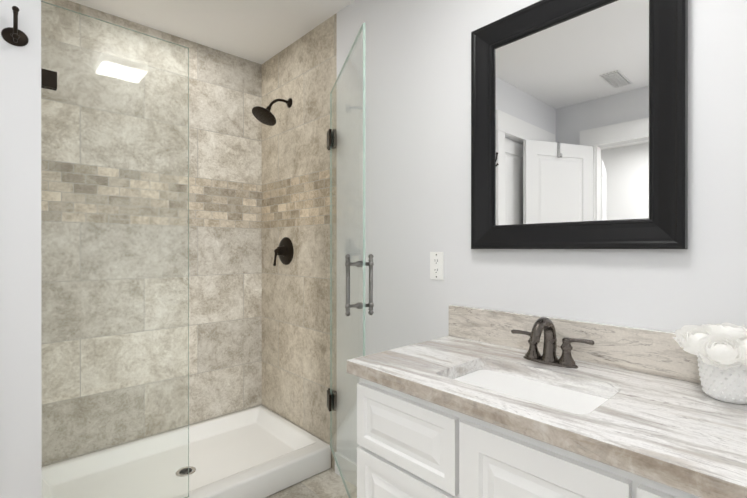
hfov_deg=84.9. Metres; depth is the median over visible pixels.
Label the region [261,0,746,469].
wall
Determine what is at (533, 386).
sink
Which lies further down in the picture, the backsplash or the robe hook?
the backsplash
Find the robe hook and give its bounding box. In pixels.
[1,6,28,45]
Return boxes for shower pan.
[42,405,330,497]
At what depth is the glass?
1.61 m
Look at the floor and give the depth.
2.10 m
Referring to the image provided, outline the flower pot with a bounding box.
[673,322,746,403]
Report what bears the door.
in the wall at (417, 132)
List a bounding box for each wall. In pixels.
[0,0,44,497]
[45,0,260,465]
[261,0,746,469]
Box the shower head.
[252,98,291,125]
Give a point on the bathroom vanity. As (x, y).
(412, 444)
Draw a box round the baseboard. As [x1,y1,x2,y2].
[335,452,356,486]
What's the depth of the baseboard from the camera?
2.17 m
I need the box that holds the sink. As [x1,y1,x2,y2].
[459,365,598,408]
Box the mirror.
[471,0,687,248]
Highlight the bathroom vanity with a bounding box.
[347,369,730,497]
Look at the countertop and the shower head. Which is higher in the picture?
the shower head
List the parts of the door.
glass door hinge, handle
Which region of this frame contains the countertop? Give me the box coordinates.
[347,337,746,497]
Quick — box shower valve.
[273,237,293,265]
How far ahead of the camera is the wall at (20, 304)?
1.24 m
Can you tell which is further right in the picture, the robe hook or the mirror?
the mirror
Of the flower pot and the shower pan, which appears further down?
the shower pan
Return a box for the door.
[327,23,373,497]
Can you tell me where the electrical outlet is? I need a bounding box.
[430,252,443,279]
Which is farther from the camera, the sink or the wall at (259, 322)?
the wall at (259, 322)
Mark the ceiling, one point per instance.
(261, 32)
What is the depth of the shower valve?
2.60 m
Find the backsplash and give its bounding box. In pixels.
[447,305,700,384]
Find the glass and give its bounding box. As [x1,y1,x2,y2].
[41,0,188,497]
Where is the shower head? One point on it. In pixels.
(266, 116)
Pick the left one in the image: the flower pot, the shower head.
the shower head
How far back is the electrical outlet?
1.73 m
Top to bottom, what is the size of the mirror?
0.840 m
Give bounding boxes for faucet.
[511,316,594,368]
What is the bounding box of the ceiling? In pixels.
[69,0,354,64]
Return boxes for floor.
[266,468,356,497]

